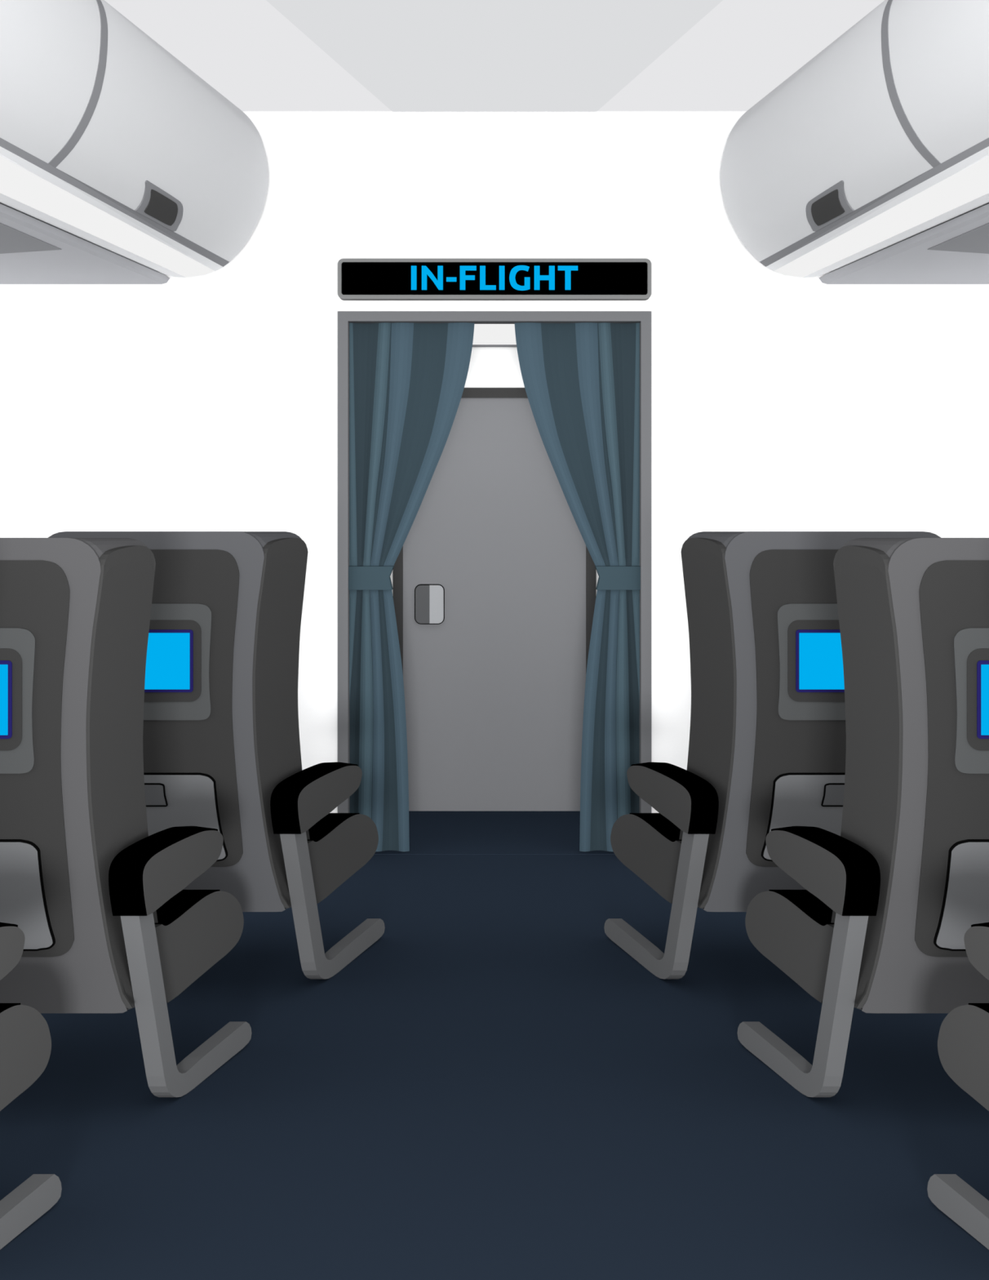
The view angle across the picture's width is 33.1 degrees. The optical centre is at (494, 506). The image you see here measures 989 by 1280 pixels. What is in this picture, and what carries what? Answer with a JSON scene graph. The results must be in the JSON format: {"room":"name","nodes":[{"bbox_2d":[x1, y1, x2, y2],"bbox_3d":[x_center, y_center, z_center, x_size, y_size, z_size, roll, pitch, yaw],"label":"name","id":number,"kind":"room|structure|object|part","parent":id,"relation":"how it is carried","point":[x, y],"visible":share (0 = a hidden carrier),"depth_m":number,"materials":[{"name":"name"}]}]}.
{"room":"aircraft cabin","nodes":[
{"label":"aircraft cabin","id":0,"kind":"room"},
{"bbox_2d":[0,811,988,1279],"bbox_3d":[0.000,1.306,4.640,5.636,0.060,4.880,0,0,0],"label":"floor","id":1,"kind":"structure","parent":0,"point":[494,1087],"depth_m":3.48,"materials":[{"name":"blue carpet"}]},
{"bbox_2d":[0,922,62,1249],"bbox_3d":[-1.231,0.670,2.850,0.878,1.211,0.488,0,0,0],"label":"seat","id":2,"kind":"object","parent":1,"relation":"on","point":[25,1040],"visible":1,"depth_m":2.96,"materials":[{"name":"black"}]},
{"bbox_2d":[0,1003,20,1013],"bbox_3d":[-1.198,0.900,2.884,0.689,0.023,0.222,0,0,0],"label":"cushion","id":3,"kind":"object","parent":2,"relation":"on","point":[4,1007],"depth_m":2.97,"materials":[{"name":"black plastic"}]},
{"bbox_3d":[-0.890,0.774,2.752,0.061,0.124,0.316,0,0,16],"label":"armrest","id":4,"kind":"part","parent":2,"relation":"part of","materials":[{"name":"grey plastic"}]},
{"bbox_2d":[0,1004,51,1111],"bbox_3d":[-1.197,0.986,2.889,0.746,0.188,0.408,0,0,0],"label":"seat cushion","id":5,"kind":"object","parent":2,"relation":"on","point":[25,1040],"depth_m":2.99,"materials":[{"name":"grey fabric"}]},
{"bbox_3d":[-0.873,1.040,2.831,0.037,0.470,0.458,0,0,16],"label":"leg","id":6,"kind":"part","parent":2,"relation":"part of","materials":[{"name":"grey metal"}]},
{"bbox_2d":[0,537,252,1097],"bbox_3d":[-1.031,0.670,3.693,0.909,1.211,0.632,0,0,0],"label":"seat","id":7,"kind":"object","parent":1,"relation":"on","point":[102,908],"visible":1,"depth_m":3.40,"materials":[{"name":"black plastic"}]},
{"bbox_3d":[-1.093,0.515,3.398,0.470,0.810,0.003,0,0,0],"label":"panel","id":8,"kind":"part","parent":7,"relation":"part of","materials":[{"name":"grey plastic"}]},
{"bbox_3d":[-1.077,0.566,3.508,0.720,1.002,0.216,0,0,0],"label":"backrest","id":9,"kind":"part","parent":7,"relation":"part of","materials":[{"name":"grey plastic"}]},
{"bbox_3d":[-0.781,0.578,3.510,0.109,0.988,0.233,0,0,8],"label":"panel","id":10,"kind":"part","parent":7,"relation":"part of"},
{"bbox_3d":[-0.694,0.774,3.567,0.061,0.124,0.403,0,0,15],"label":"armrest","id":11,"kind":"part","parent":7,"relation":"part of","materials":[{"name":"grey plastic"}]},
{"bbox_3d":[-0.671,1.040,3.669,0.037,0.470,0.588,0,0,15],"label":"leg","id":12,"kind":"part","parent":7,"relation":"part of","materials":[{"name":"grey metal"}]},
{"bbox_2d":[154,889,220,925],"bbox_3d":[-0.993,0.900,3.737,0.705,0.023,0.288,0,0,0],"label":"cushion","id":13,"kind":"object","parent":7,"relation":"on","point":[186,906],"depth_m":3.75,"materials":[{"name":"black plastic"}]},
{"bbox_2d":[155,890,244,1002],"bbox_3d":[-0.992,0.986,3.745,0.775,0.188,0.529,0,0,0],"label":"seat cushion","id":14,"kind":"object","parent":7,"relation":"on","point":[194,930],"depth_m":3.74,"materials":[{"name":"grey fabric"}]},
{"bbox_2d":[48,531,385,978],"bbox_3d":[-0.798,0.670,4.617,0.946,1.211,0.790,0,0,0],"label":"seat","id":15,"kind":"object","parent":1,"relation":"on","point":[221,743],"visible":0.69,"depth_m":4.25,"materials":[{"name":"black plastic"}]},
{"bbox_3d":[-0.854,0.566,4.385,0.733,1.002,0.270,0,0,0],"label":"backrest","id":16,"kind":"part","parent":15,"relation":"part of","materials":[{"name":"grey plastic"}]},
{"bbox_3d":[-0.877,0.515,4.248,0.470,0.810,0.004,0,0,0],"label":"panel","id":17,"kind":"part","parent":15,"relation":"part of","materials":[{"name":"grey plastic"}]},
{"bbox_3d":[-0.558,0.578,4.388,0.109,0.988,0.291,0,0,9],"label":"panel","id":18,"kind":"part","parent":15,"relation":"part of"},
{"bbox_3d":[-0.468,0.774,4.459,0.061,0.124,0.499,0,0,15],"label":"armrest","id":19,"kind":"part","parent":15,"relation":"part of","materials":[{"name":"grey plastic"}]},
{"bbox_3d":[-0.438,1.040,4.586,0.037,0.470,0.732,0,0,15],"label":"leg","id":20,"kind":"part","parent":15,"relation":"part of","materials":[{"name":"grey metal"}]},
{"bbox_2d":[306,813,359,841],"bbox_3d":[-0.755,0.900,4.671,0.723,0.023,0.359,0,0,0],"label":"cushion","id":21,"kind":"object","parent":15,"relation":"on","point":[333,826],"depth_m":4.69,"materials":[{"name":"black plastic"}]},
{"bbox_2d":[307,813,378,903],"bbox_3d":[-0.754,0.986,4.681,0.809,0.188,0.662,0,0,0],"label":"seat cushion","id":22,"kind":"object","parent":15,"relation":"on","point":[339,845],"depth_m":4.68,"materials":[{"name":"grey fabric"}]},
{"bbox_2d":[604,531,941,978],"bbox_3d":[0.798,0.670,4.617,0.946,1.211,0.790,0,0,0],"label":"seat","id":23,"kind":"object","parent":1,"relation":"on","point":[767,743],"visible":0.67,"depth_m":4.25,"materials":[{"name":"black plastic"}]},
{"bbox_2d":[610,813,681,903],"bbox_3d":[0.754,0.986,4.681,0.809,0.188,0.662,0,0,0],"label":"seat cushion","id":24,"kind":"object","parent":23,"relation":"on","point":[650,845],"depth_m":4.68,"materials":[{"name":"grey fabric"}]},
{"bbox_2d":[629,813,682,841],"bbox_3d":[0.755,0.900,4.671,0.723,0.023,0.359,0,0,0],"label":"cushion","id":25,"kind":"object","parent":23,"relation":"on","point":[655,826],"depth_m":4.69,"materials":[{"name":"black plastic"}]},
{"bbox_3d":[0.438,1.040,4.586,0.037,0.470,0.732,0,0,-15],"label":"leg","id":26,"kind":"part","parent":23,"relation":"part of","materials":[{"name":"grey metal"}]},
{"bbox_3d":[0.468,0.774,4.459,0.061,0.124,0.499,0,0,-15],"label":"armrest","id":27,"kind":"part","parent":23,"relation":"part of","materials":[{"name":"grey plastic"}]},
{"bbox_3d":[0.558,0.578,4.388,0.109,0.988,0.291,0,0,-9],"label":"panel","id":28,"kind":"part","parent":23,"relation":"part of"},
{"bbox_3d":[0.877,0.515,4.248,0.470,0.810,0.004,0,0,0],"label":"panel","id":29,"kind":"part","parent":23,"relation":"part of","materials":[{"name":"grey plastic"}]},
{"bbox_3d":[0.854,0.566,4.385,0.733,1.002,0.270,0,0,0],"label":"backrest","id":30,"kind":"part","parent":23,"relation":"part of","materials":[{"name":"grey plastic"}]},
{"bbox_2d":[737,537,988,1097],"bbox_3d":[1.031,0.670,3.693,0.909,1.211,0.632,0,0,0],"label":"seat","id":31,"kind":"object","parent":1,"relation":"on","point":[884,914],"visible":1,"depth_m":3.40,"materials":[{"name":"black plastic"}]},
{"bbox_2d":[745,890,834,1002],"bbox_3d":[0.992,0.986,3.745,0.775,0.188,0.529,0,0,0],"label":"seat cushion","id":32,"kind":"object","parent":31,"relation":"on","point":[794,930],"depth_m":3.74,"materials":[{"name":"grey fabric"}]},
{"bbox_2d":[768,889,835,925],"bbox_3d":[0.993,0.900,3.737,0.705,0.023,0.288,0,0,0],"label":"cushion","id":33,"kind":"object","parent":31,"relation":"on","point":[802,906],"depth_m":3.75,"materials":[{"name":"black plastic"}]},
{"bbox_3d":[0.671,1.040,3.669,0.037,0.470,0.588,0,0,-15],"label":"leg","id":34,"kind":"part","parent":31,"relation":"part of","materials":[{"name":"grey metal"}]},
{"bbox_3d":[0.694,0.774,3.567,0.061,0.124,0.403,0,0,-15],"label":"armrest","id":35,"kind":"part","parent":31,"relation":"part of","materials":[{"name":"grey plastic"}]},
{"bbox_3d":[0.781,0.578,3.510,0.109,0.988,0.233,0,0,-8],"label":"panel","id":36,"kind":"part","parent":31,"relation":"part of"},
{"bbox_3d":[1.077,0.566,3.508,0.720,1.002,0.216,0,0,0],"label":"backrest","id":37,"kind":"part","parent":31,"relation":"part of","materials":[{"name":"grey plastic"}]},
{"bbox_3d":[1.093,0.515,3.398,0.470,0.810,0.003,0,0,0],"label":"panel","id":38,"kind":"part","parent":31,"relation":"part of","materials":[{"name":"grey plastic"}]},
{"bbox_2d":[927,922,988,1249],"bbox_3d":[1.231,0.670,2.850,0.878,1.211,0.488,0,0,0],"label":"seat","id":39,"kind":"object","parent":1,"relation":"on","point":[963,1040],"visible":1,"depth_m":2.97,"materials":[{"name":"black"}]},
{"bbox_3d":[0.873,1.040,2.831,0.037,0.470,0.458,0,0,-16],"label":"leg","id":40,"kind":"part","parent":39,"relation":"part of","materials":[{"name":"grey metal"}]},
{"bbox_2d":[937,1004,988,1111],"bbox_3d":[1.197,0.986,2.889,0.746,0.188,0.408,0,0,0],"label":"seat cushion","id":41,"kind":"object","parent":39,"relation":"on","point":[963,1040],"depth_m":2.99,"materials":[{"name":"grey fabric"}]},
{"bbox_3d":[0.890,0.774,2.752,0.061,0.124,0.316,0,0,-16],"label":"armrest","id":42,"kind":"part","parent":39,"relation":"part of","materials":[{"name":"grey plastic"}]},
{"bbox_2d":[968,1003,988,1013],"bbox_3d":[1.198,0.900,2.884,0.689,0.023,0.222,0,0,0],"label":"cushion","id":43,"kind":"object","parent":39,"relation":"on","point":[973,1007],"depth_m":2.97,"materials":[{"name":"black plastic"}]},
{"bbox_2d":[0,111,988,813],"bbox_3d":[0.000,-0.086,6.134,4.700,2.724,0.070,0,0,0],"label":"wall","id":44,"kind":"structure","parent":0,"point":[209,402],"depth_m":6.10,"materials":[{"name":"white laminate"}]},
{"bbox_2d":[348,322,474,851],"bbox_3d":[-0.308,0.290,6.134,0.470,1.964,0.063,0,0,0],"label":"curtain","id":45,"kind":"object","parent":44,"relation":"hanging from","point":[407,380],"visible":0.94,"depth_m":6.14,"materials":[{"name":"blue fabric"}]},
{"bbox_2d":[337,311,651,813],"bbox_3d":[0.000,0.281,6.125,1.148,1.989,0.092,0,0,0],"label":"trim","id":46,"kind":"structure","parent":44,"relation":"attached to","point":[344,317],"depth_m":6.08,"materials":[{"name":"grey metal"}]},
{"bbox_2d":[337,258,651,300],"bbox_3d":[0.000,-0.828,6.071,1.142,0.147,0.056,0,0,0],"label":"sign","id":47,"kind":"object","parent":44,"relation":"attached to","point":[358,279],"visible":1,"depth_m":6.04,"materials":[{"name":"black plastic"}]},
{"bbox_2d":[374,853,614,854],"bbox_3d":[0.000,1.275,6.105,1.071,0.002,0.012,0,0,0],"label":"trim","id":48,"kind":"structure","parent":44,"relation":"attached to","point":[375,853],"depth_m":6.10,"materials":[{"name":"blue carpet"}]},
{"bbox_2d":[515,322,640,851],"bbox_3d":[0.308,0.290,6.134,0.470,1.964,0.063,0,0,0],"label":"curtain","id":49,"kind":"object","parent":44,"relation":"hanging from","point":[581,380],"visible":0.94,"depth_m":6.14,"materials":[{"name":"blue fabric"}]},
{"bbox_2d":[104,0,884,111],"bbox_3d":[0.000,-1.477,4.699,5.372,0.062,2.799,0,0,0],"label":"ceiling","id":50,"kind":"structure","parent":0,"point":[393,55],"depth_m":5.26,"materials":[{"name":"white plastic"}]},
{"bbox_2d":[0,0,100,183],"bbox_3d":[-1.650,-1.135,3.790,1.272,0.620,0.980,0,0,0],"label":"bin","id":51,"kind":"object","parent":50,"relation":"attached to","point":[50,49],"visible":1,"depth_m":4.05,"materials":[{"name":"plastic"}]},
{"bbox_3d":[-1.219,-0.860,3.790,0.026,0.023,0.987,0,0,6],"label":"rail","id":52,"kind":"part","parent":51,"relation":"part of","materials":[{"name":"plastic"}]},
{"bbox_2d":[0,0,268,277],"bbox_3d":[-1.491,-1.135,5.140,1.149,0.620,1.861,0,0,7],"label":"bin","id":53,"kind":"object","parent":50,"relation":"attached to","point":[160,171],"visible":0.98,"depth_m":4.95,"materials":[{"name":"plastic"}]},
{"bbox_2d":[0,203,169,284],"bbox_3d":[-1.734,-0.824,4.698,0.762,0.024,2.908,0,0,7],"label":"panel","id":54,"kind":"object","parent":53,"relation":"attached to","point":[33,251],"visible":1,"depth_m":5.52,"materials":[{"name":"white plastic"}]},
{"bbox_3d":[-1.645,-0.818,4.354,0.364,0.012,2.068,0,0,6],"label":"vent panel","id":55,"kind":"part","parent":54,"relation":"part of","materials":[{"name":"grey plastic"}]},
{"bbox_3d":[-1.256,-0.836,5.139,0.088,0.022,1.741,0,0,7],"label":"rail","id":56,"kind":"part","parent":53,"relation":"part of","materials":[{"name":"plastic"}]},
{"bbox_3d":[-1.087,-0.859,5.140,0.040,0.021,1.730,0,0,6],"label":"rail","id":57,"kind":"part","parent":53,"relation":"part of","materials":[{"name":"plastic"}]},
{"bbox_3d":[-1.023,-0.914,5.098,0.055,0.059,0.328,0,0,7],"label":"latch pull","id":58,"kind":"part","parent":53,"relation":"part of","materials":[{"name":"black plastic"}]},
{"bbox_3d":[0.000,-1.452,4.699,1.908,0.012,2.797,0,0,0],"label":"panel","id":59,"kind":"part","parent":50,"relation":"part of","materials":[{"name":"white plastic"}]},
{"bbox_2d":[720,0,988,277],"bbox_3d":[1.491,-1.135,5.140,1.149,0.620,1.862,0,0,-7],"label":"bin","id":60,"kind":"object","parent":50,"relation":"attached to","point":[828,171],"visible":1,"depth_m":4.95,"materials":[{"name":"plastic"}]},
{"bbox_3d":[1.023,-0.914,5.098,0.055,0.059,0.327,0,0,-7],"label":"latch pull","id":61,"kind":"part","parent":60,"relation":"part of","materials":[{"name":"black plastic"}]},
{"bbox_3d":[1.087,-0.859,5.140,0.040,0.021,1.730,0,0,-6],"label":"rail","id":62,"kind":"part","parent":60,"relation":"part of","materials":[{"name":"plastic"}]},
{"bbox_3d":[1.256,-0.836,5.139,0.088,0.022,1.741,0,0,-7],"label":"rail","id":63,"kind":"part","parent":60,"relation":"part of","materials":[{"name":"plastic"}]},
{"bbox_2d":[819,203,988,284],"bbox_3d":[1.734,-0.824,4.698,0.762,0.024,2.908,0,0,-7],"label":"panel","id":64,"kind":"object","parent":60,"relation":"attached to","point":[956,251],"visible":1,"depth_m":5.52,"materials":[{"name":"white plastic"}]},
{"bbox_3d":[1.645,-0.818,4.354,0.364,0.012,2.068,0,0,-6],"label":"vent panel","id":65,"kind":"part","parent":64,"relation":"part of","materials":[{"name":"grey plastic"}]},
{"bbox_2d":[888,0,988,183],"bbox_3d":[1.650,-1.135,3.790,1.272,0.620,0.980,0,0,0],"label":"bin","id":66,"kind":"object","parent":50,"relation":"attached to","point":[940,49],"visible":1,"depth_m":4.05,"materials":[{"name":"plastic"}]},
{"bbox_3d":[1.219,-0.860,3.790,0.026,0.023,0.987,0,0,-6],"label":"rail","id":67,"kind":"part","parent":66,"relation":"part of","materials":[{"name":"plastic"}]},
{"bbox_2d":[390,346,599,591],"bbox_3d":[0.000,0.299,7.010,3.000,1.955,0.060,0,0,0],"label":"wall","id":68,"kind":"structure","parent":0,"point":[489,366],"depth_m":6.98,"materials":[{"name":"white paint"}]},
{"bbox_2d":[392,387,596,811],"bbox_3d":[0.000,0.390,6.967,0.851,1.773,0.026,0,0,0],"label":"door","id":69,"kind":"structure","parent":68,"relation":"in","point":[495,571],"depth_m":6.97,"materials":[{"name":"grey metal"}]},
{"bbox_3d":[-0.272,0.409,6.963,0.125,0.167,0.011,0,0,0],"label":"handle","id":70,"kind":"part","parent":69,"relation":"part of","materials":[{"name":"grey metal"}]},
{"bbox_3d":[0.000,0.390,6.970,0.851,1.773,0.020,0,0,0],"label":"frame","id":71,"kind":"part","parent":69,"relation":"part of","materials":[{"name":"grey metal"}]},
{"bbox_2d":[472,344,516,346],"bbox_3d":[0.000,-0.673,6.976,3.000,0.010,0.008,0,0,0],"label":"trim","id":72,"kind":"structure","parent":68,"relation":"attached to","point":[473,345],"depth_m":6.97,"materials":[{"name":"grey metal"}]},
{"bbox_2d":[472,324,516,344],"bbox_3d":[0.000,-0.704,6.604,3.000,0.050,0.871,0,0,0],"label":"ceiling","id":73,"kind":"structure","parent":0,"point":[484,334],"depth_m":6.56,"materials":[{"name":"white"}]}
]}

